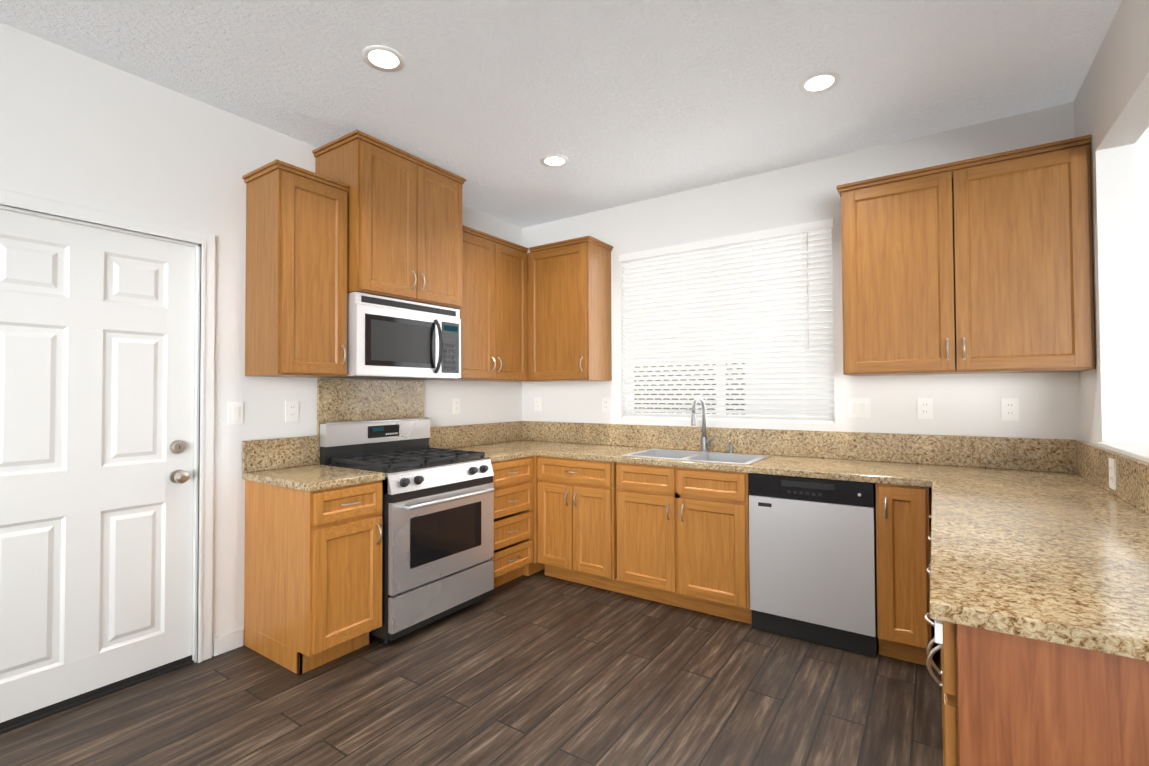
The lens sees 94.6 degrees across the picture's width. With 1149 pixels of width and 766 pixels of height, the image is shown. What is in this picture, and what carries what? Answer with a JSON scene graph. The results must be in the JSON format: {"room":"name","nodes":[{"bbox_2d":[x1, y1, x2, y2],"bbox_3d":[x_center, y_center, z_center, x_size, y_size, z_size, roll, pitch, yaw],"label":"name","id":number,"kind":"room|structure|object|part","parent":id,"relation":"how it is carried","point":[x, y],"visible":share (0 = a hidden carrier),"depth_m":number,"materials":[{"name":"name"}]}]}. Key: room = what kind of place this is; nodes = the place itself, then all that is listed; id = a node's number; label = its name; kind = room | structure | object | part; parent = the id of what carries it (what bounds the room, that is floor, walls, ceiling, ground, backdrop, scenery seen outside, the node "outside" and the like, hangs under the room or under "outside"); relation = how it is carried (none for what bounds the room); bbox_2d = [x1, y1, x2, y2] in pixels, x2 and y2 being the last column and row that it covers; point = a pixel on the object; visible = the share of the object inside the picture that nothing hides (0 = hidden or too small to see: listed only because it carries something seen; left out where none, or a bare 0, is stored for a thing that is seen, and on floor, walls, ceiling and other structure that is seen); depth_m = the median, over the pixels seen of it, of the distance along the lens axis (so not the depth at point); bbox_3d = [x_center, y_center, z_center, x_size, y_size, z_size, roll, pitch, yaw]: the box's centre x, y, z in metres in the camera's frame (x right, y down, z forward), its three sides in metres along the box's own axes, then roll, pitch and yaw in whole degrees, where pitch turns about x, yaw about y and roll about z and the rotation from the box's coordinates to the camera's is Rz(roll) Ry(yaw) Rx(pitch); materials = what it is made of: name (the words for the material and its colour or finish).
{"room":"kitchen","nodes":[
{"label":"kitchen","id":0,"kind":"room"},
{"bbox_2d":[0,22,521,655],"bbox_3d":[-2.367,-0.029,1.932,0.140,2.740,6.600,-1,-1,34],"label":"wall","id":1,"kind":"structure","parent":0,"point":[76,128],"depth_m":2.60,"materials":[{"name":"white paint"}]},
{"bbox_2d":[0,209,195,722],"bbox_3d":[-2.073,0.327,2.247,0.108,2.015,0.804,-1,-1,34],"label":"door","id":2,"kind":"structure","parent":1,"relation":"in","point":[97,341],"depth_m":2.27,"materials":[{"name":"white paint"}]},
{"bbox_2d":[0,189,214,662],"bbox_3d":[-2.115,0.302,2.276,0.161,2.089,0.948,-1,-1,34],"label":"door frame","id":3,"kind":"structure","parent":1,"relation":"attached to","point":[201,242],"depth_m":2.58,"materials":[{"name":"white paint"}]},
{"bbox_2d":[213,629,242,655],"bbox_3d":[-2.930,1.283,0.934,0.012,0.085,4.350,-1,-1,34],"label":"baseboard","id":4,"kind":"structure","parent":1,"relation":"attached to","point":[227,642],"depth_m":2.67,"materials":[{"name":"white paint"}]},
{"bbox_2d":[228,401,242,424],"bbox_3d":[-1.738,0.153,2.721,0.010,0.116,0.072,-1,-1,34],"label":"switch plate","id":5,"kind":"object","parent":1,"relation":"attached to","point":[235,412],"visible":1,"depth_m":2.72,"materials":[{"name":"white plastic"}]},
{"bbox_2d":[285,401,298,421],"bbox_3d":[-1.577,0.157,2.961,0.008,0.116,0.072,-1,-1,34],"label":"electrical outlet","id":6,"kind":"object","parent":1,"relation":"attached to","point":[291,411],"visible":1,"depth_m":2.96,"materials":[{"name":"white plastic"}]},
{"bbox_2d":[242,159,349,377],"bbox_3d":[-1.462,-0.558,2.808,0.384,1.044,0.390,-1,-1,34],"label":"upper cabinet","id":7,"kind":"object","parent":1,"relation":"attached to","point":[296,279],"visible":1,"depth_m":2.70,"materials":[{"name":"brown wood"}]},
{"bbox_2d":[317,378,423,463],"bbox_3d":[-1.274,0.236,3.392,0.016,0.516,0.768,-1,-1,34],"label":"backsplash","id":8,"kind":"structure","parent":1,"relation":"attached to","point":[338,400],"depth_m":3.33,"materials":[{"name":"stone"}]},
{"bbox_2d":[312,130,465,308],"bbox_3d":[-1.103,-0.918,3.271,0.468,0.859,0.802,-1,-1,34],"label":"upper cabinet","id":9,"kind":"object","parent":1,"relation":"attached to","point":[404,226],"visible":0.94,"depth_m":3.06,"materials":[{"name":"brown wood"}]},
{"bbox_2d":[317,292,460,379],"bbox_3d":[-1.100,-0.257,3.258,0.470,0.456,0.758,-1,-1,34],"label":"over-the-range microwave","id":10,"kind":"object","parent":9,"relation":"attached to","point":[390,338],"visible":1,"depth_m":3.09,"materials":[{"name":"silver metal"}]},
{"bbox_2d":[452,398,459,413],"bbox_3d":[-0.887,0.173,3.979,0.008,0.116,0.072,-1,-1,34],"label":"electrical outlet","id":11,"kind":"object","parent":1,"relation":"attached to","point":[455,405],"visible":1,"depth_m":3.97,"materials":[{"name":"white plastic"}]},
{"bbox_2d":[436,225,528,381],"bbox_3d":[-0.704,-0.540,3.926,0.384,1.044,0.772,-1,-1,34],"label":"upper cabinet","id":12,"kind":"object","parent":1,"relation":"attached to","point":[494,326],"visible":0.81,"depth_m":3.82,"materials":[{"name":"brown wood"}]},
{"bbox_2d":[0,569,942,765],"bbox_3d":[0.677,1.331,-0.153,7.480,0.080,6.880,-1,-1,34],"label":"floor","id":13,"kind":"structure","parent":0,"point":[540,668],"depth_m":2.22,"materials":[{"name":"brown wood"}]},
{"bbox_2d":[0,655,193,734],"bbox_3d":[-2.091,1.329,2.244,0.079,0.034,0.804,-1,-1,34],"label":"threshold","id":14,"kind":"object","parent":13,"relation":"on","point":[48,711],"visible":0.94,"depth_m":2.25,"materials":[{"name":"black rubber"}]},
{"bbox_2d":[244,480,381,674],"bbox_3d":[-1.326,0.925,2.717,0.670,0.854,0.382,-1,-1,34],"label":"base cabinet","id":15,"kind":"object","parent":13,"relation":"on","point":[313,581],"visible":0.92,"depth_m":2.55,"materials":[{"name":"brown wood"}]},
{"bbox_2d":[242,436,384,491],"bbox_3d":[-1.346,0.397,2.729,0.636,0.200,0.401,-1,-1,34],"label":"countertop","id":16,"kind":"structure","parent":15,"relation":"on","point":[290,462],"depth_m":2.77,"materials":[{"name":"stone"}]},
{"bbox_2d":[320,417,493,643],"bbox_3d":[-0.962,0.792,3.172,0.715,1.133,0.758,-1,-1,34],"label":"steel gas range","id":17,"kind":"object","parent":13,"relation":"on","point":[437,532],"visible":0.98,"depth_m":3.00,"materials":[{"name":"silver metal"}]},
{"bbox_2d":[491,456,532,587],"bbox_3d":[-0.657,0.941,3.703,0.670,0.854,0.455,-1,-1,34],"label":"base cabinet","id":18,"kind":"object","parent":13,"relation":"on","point":[513,515],"visible":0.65,"depth_m":3.55,"materials":[{"name":"brown wood"}]},
{"bbox_2d":[429,422,536,461],"bbox_3d":[-0.667,0.413,3.709,0.660,0.200,0.439,-1,-1,34],"label":"countertop","id":19,"kind":"structure","parent":18,"relation":"on","point":[499,442],"depth_m":4.03,"materials":[{"name":"stone"}]},
{"bbox_2d":[523,456,544,575],"bbox_3d":[-0.360,0.948,4.159,0.648,0.854,0.628,-1,-1,34],"label":"cabinet filler","id":20,"kind":"object","parent":13,"relation":"on","point":[534,566],"visible":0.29,"depth_m":3.73,"materials":[{"name":"brown wood"}]},
{"bbox_2d":[537,456,616,579],"bbox_3d":[0.154,0.939,3.787,0.615,0.854,0.670,-1,-1,34],"label":"base cabinet","id":21,"kind":"object","parent":13,"relation":"on","point":[577,515],"visible":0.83,"depth_m":3.51,"materials":[{"name":"brown wood"}]},
{"bbox_2d":[501,421,1093,485],"bbox_3d":[0.839,0.400,3.344,3.562,0.200,0.646,-1,-1,34],"label":"countertop","id":22,"kind":"structure","parent":21,"relation":"on","point":[882,458],"depth_m":3.28,"materials":[{"name":"stone"}]},
{"bbox_2d":[621,448,770,464],"bbox_3d":[0.773,0.559,3.386,0.812,0.194,0.497,-1,-1,34],"label":"double-bowl sink","id":23,"kind":"object","parent":22,"relation":"in","point":[729,458],"visible":0.15,"depth_m":3.46,"materials":[{"name":"silver metal"}]},
{"bbox_2d":[691,396,733,452],"bbox_3d":[0.910,0.275,3.513,0.233,0.379,0.239,-1,-1,34],"label":"gooseneck faucet","id":24,"kind":"object","parent":22,"relation":"on","point":[704,441],"visible":0.98,"depth_m":3.61,"materials":[{"name":"silver metal"}]},
{"bbox_2d":[616,462,749,609],"bbox_3d":[0.768,0.929,3.370,0.830,0.854,0.670,-1,-1,34],"label":"base cabinet","id":25,"kind":"object","parent":13,"relation":"on","point":[683,531],"visible":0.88,"depth_m":3.09,"materials":[{"name":"brown wood"}]},
{"bbox_2d":[545,564,932,666],"bbox_3d":[0.738,1.300,3.138,2.290,0.104,0.010,-1,-1,34],"label":"toe kick","id":26,"kind":"object","parent":13,"relation":"on","point":[912,654],"visible":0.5,"depth_m":3.18,"materials":[{"name":"brown wood"}]},
{"bbox_2d":[749,473,878,657],"bbox_3d":[1.370,0.921,2.975,0.597,0.850,0.602,-1,-1,34],"label":"stainless steel dishwasher","id":27,"kind":"object","parent":13,"relation":"on","point":[813,559],"visible":0.96,"depth_m":2.71,"materials":[{"name":"stainless steel"},{"name":"black plastic"}]},
{"bbox_2d":[876,483,931,649],"bbox_3d":[1.707,0.913,2.734,0.215,0.854,0.670,-1,-1,34],"label":"base cabinet","id":28,"kind":"object","parent":13,"relation":"on","point":[903,533],"visible":0.71,"depth_m":2.49,"materials":[{"name":"brown wood"}]},
{"bbox_2d":[932,620,1148,765],"bbox_3d":[1.208,0.887,1.237,0.599,0.854,0.886,-1,-1,34],"label":"base cabinet","id":29,"kind":"object","parent":13,"relation":"on","point":[1010,700],"depth_m":0.96,"materials":[{"name":"brown wood"}]},
{"bbox_3d":[0.731,0.499,1.065,0.014,0.040,0.025,-1,-1,34],"label":"peninsula base cabinet latch","id":30,"kind":"part","parent":29,"relation":"part of","materials":[{"name":"white plastic"}]},
{"bbox_2d":[909,441,1148,661],"bbox_3d":[1.403,0.364,1.557,0.622,0.200,1.680,-1,-1,34],"label":"countertop","id":31,"kind":"structure","parent":29,"relation":"on","point":[1042,539],"depth_m":1.42,"materials":[{"name":"stone"}]},
{"bbox_2d":[1109,458,1115,489],"bbox_3d":[2.095,0.354,2.067,0.008,0.116,0.072,-1,-1,34],"label":"electrical outlet","id":32,"kind":"object","parent":31,"relation":"attached to","point":[1112,474],"visible":1,"depth_m":2.05,"materials":[{"name":"white plastic"}]},
{"bbox_2d":[0,0,1121,227],"bbox_3d":[0.665,-1.499,-0.100,7.480,0.100,6.880,-1,-1,34],"label":"ceiling","id":33,"kind":"structure","parent":0,"point":[614,102],"depth_m":2.40,"materials":[{"name":"white paint"}]},
{"bbox_2d":[362,45,404,71],"bbox_3d":[-0.822,-1.395,2.284,0.176,0.006,0.176,-1,-1,34],"label":"recessed light","id":34,"kind":"object","parent":33,"relation":"in","point":[383,58],"visible":1,"depth_m":2.28,"materials":[{"name":"white plastic"}]},
{"bbox_2d":[540,154,568,167],"bbox_3d":[-0.123,-1.379,3.296,0.176,0.006,0.176,-1,-1,34],"label":"recessed light","id":35,"kind":"object","parent":33,"relation":"in","point":[554,161],"visible":1,"depth_m":3.29,"materials":[{"name":"white plastic"}]},
{"bbox_2d":[799,71,839,93],"bbox_3d":[1.143,-1.400,2.474,0.176,0.006,0.176,-1,-1,34],"label":"recessed light","id":36,"kind":"object","parent":33,"relation":"in","point":[820,82],"visible":1,"depth_m":2.47,"materials":[{"name":"white plastic"}]},
{"bbox_2d":[522,102,1148,621],"bbox_3d":[2.562,-0.035,2.662,7.480,2.740,0.140,-1,-1,34],"label":"wall","id":37,"kind":"structure","parent":0,"point":[966,404],"depth_m":3.20,"materials":[{"name":"white paint"}]},
{"bbox_2d":[534,397,540,410],"bbox_3d":[-0.313,0.181,4.519,0.072,0.116,0.008,-1,-1,34],"label":"electrical outlet","id":38,"kind":"object","parent":37,"relation":"attached to","point":[537,403],"visible":1,"depth_m":4.52,"materials":[{"name":"white plastic"}]},
{"bbox_2d":[505,236,612,381],"bbox_3d":[-0.184,-0.537,4.213,0.920,1.044,0.384,-1,-1,34],"label":"upper cabinet","id":39,"kind":"object","parent":37,"relation":"attached to","point":[569,309],"visible":0.88,"depth_m":3.99,"materials":[{"name":"brown wood"}]},
{"bbox_2d":[602,398,609,412],"bbox_3d":[0.246,0.172,4.140,0.072,0.116,0.008,-1,-1,34],"label":"electrical outlet","id":40,"kind":"object","parent":37,"relation":"attached to","point":[605,404],"visible":1,"depth_m":4.14,"materials":[{"name":"white plastic"}]},
{"bbox_2d":[619,218,834,423],"bbox_3d":[0.986,-0.369,3.684,1.499,1.258,0.086,-1,-1,34],"label":"window blinds slats","id":41,"kind":"structure","parent":37,"relation":"attached to","point":[802,252],"depth_m":3.62,"materials":[{"name":"white plastic"}]},
{"bbox_2d":[621,267,834,424],"bbox_3d":[1.006,-0.367,3.714,1.483,1.265,0.125,-1,-1,34],"label":"window","id":42,"kind":"structure","parent":37,"relation":"in","point":[725,379],"depth_m":3.73,"materials":[{"name":"white"}]},
{"bbox_2d":[847,398,869,417],"bbox_3d":[1.693,0.148,3.158,0.118,0.116,0.010,-1,-1,34],"label":"switch plate","id":43,"kind":"object","parent":37,"relation":"attached to","point":[858,407],"visible":1,"depth_m":3.16,"materials":[{"name":"white plastic"}]},
{"bbox_2d":[917,398,932,418],"bbox_3d":[1.967,0.143,2.974,0.072,0.116,0.008,-1,-1,34],"label":"electrical outlet","id":44,"kind":"object","parent":37,"relation":"attached to","point":[924,408],"visible":1,"depth_m":2.97,"materials":[{"name":"white plastic"}]},
{"bbox_2d":[836,135,1094,375],"bbox_3d":[1.959,-0.573,2.760,1.024,1.044,0.384,-1,-1,34],"label":"upper cabinet","id":45,"kind":"object","parent":37,"relation":"attached to","point":[981,265],"visible":1,"depth_m":2.59,"materials":[{"name":"brown wood"}]},
{"bbox_2d":[1001,398,1018,420],"bbox_3d":[2.273,0.138,2.766,0.072,0.116,0.008,-1,-1,34],"label":"electrical outlet","id":46,"kind":"object","parent":37,"relation":"attached to","point":[1009,409],"visible":1,"depth_m":2.77,"materials":[{"name":"white plastic"}]},
{"bbox_2d":[1074,0,1148,445],"bbox_3d":[1.257,-0.066,0.684,0.120,2.740,4.600,-1,-1,34],"label":"wall","id":47,"kind":"structure","parent":0,"point":[1111,109],"depth_m":2.26,"materials":[{"name":"white paint"}]},
{"bbox_2d":[1098,442,1148,462],"bbox_3d":[1.788,0.251,1.460,0.150,0.020,1.909,-1,-1,34],"label":"cap","id":48,"kind":"object","parent":47,"relation":"on","point":[1139,451],"visible":1,"depth_m":2.02,"materials":[{"name":"white paint"}]},
{"label":"outside","id":49,"kind":"structure","parent":0,"visible":0},
{"bbox_2d":[633,272,828,415],"bbox_3d":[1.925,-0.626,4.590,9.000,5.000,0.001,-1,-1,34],"label":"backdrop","id":50,"kind":"structure","parent":49,"point":[735,368],"depth_m":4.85,"materials":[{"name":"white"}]}
]}

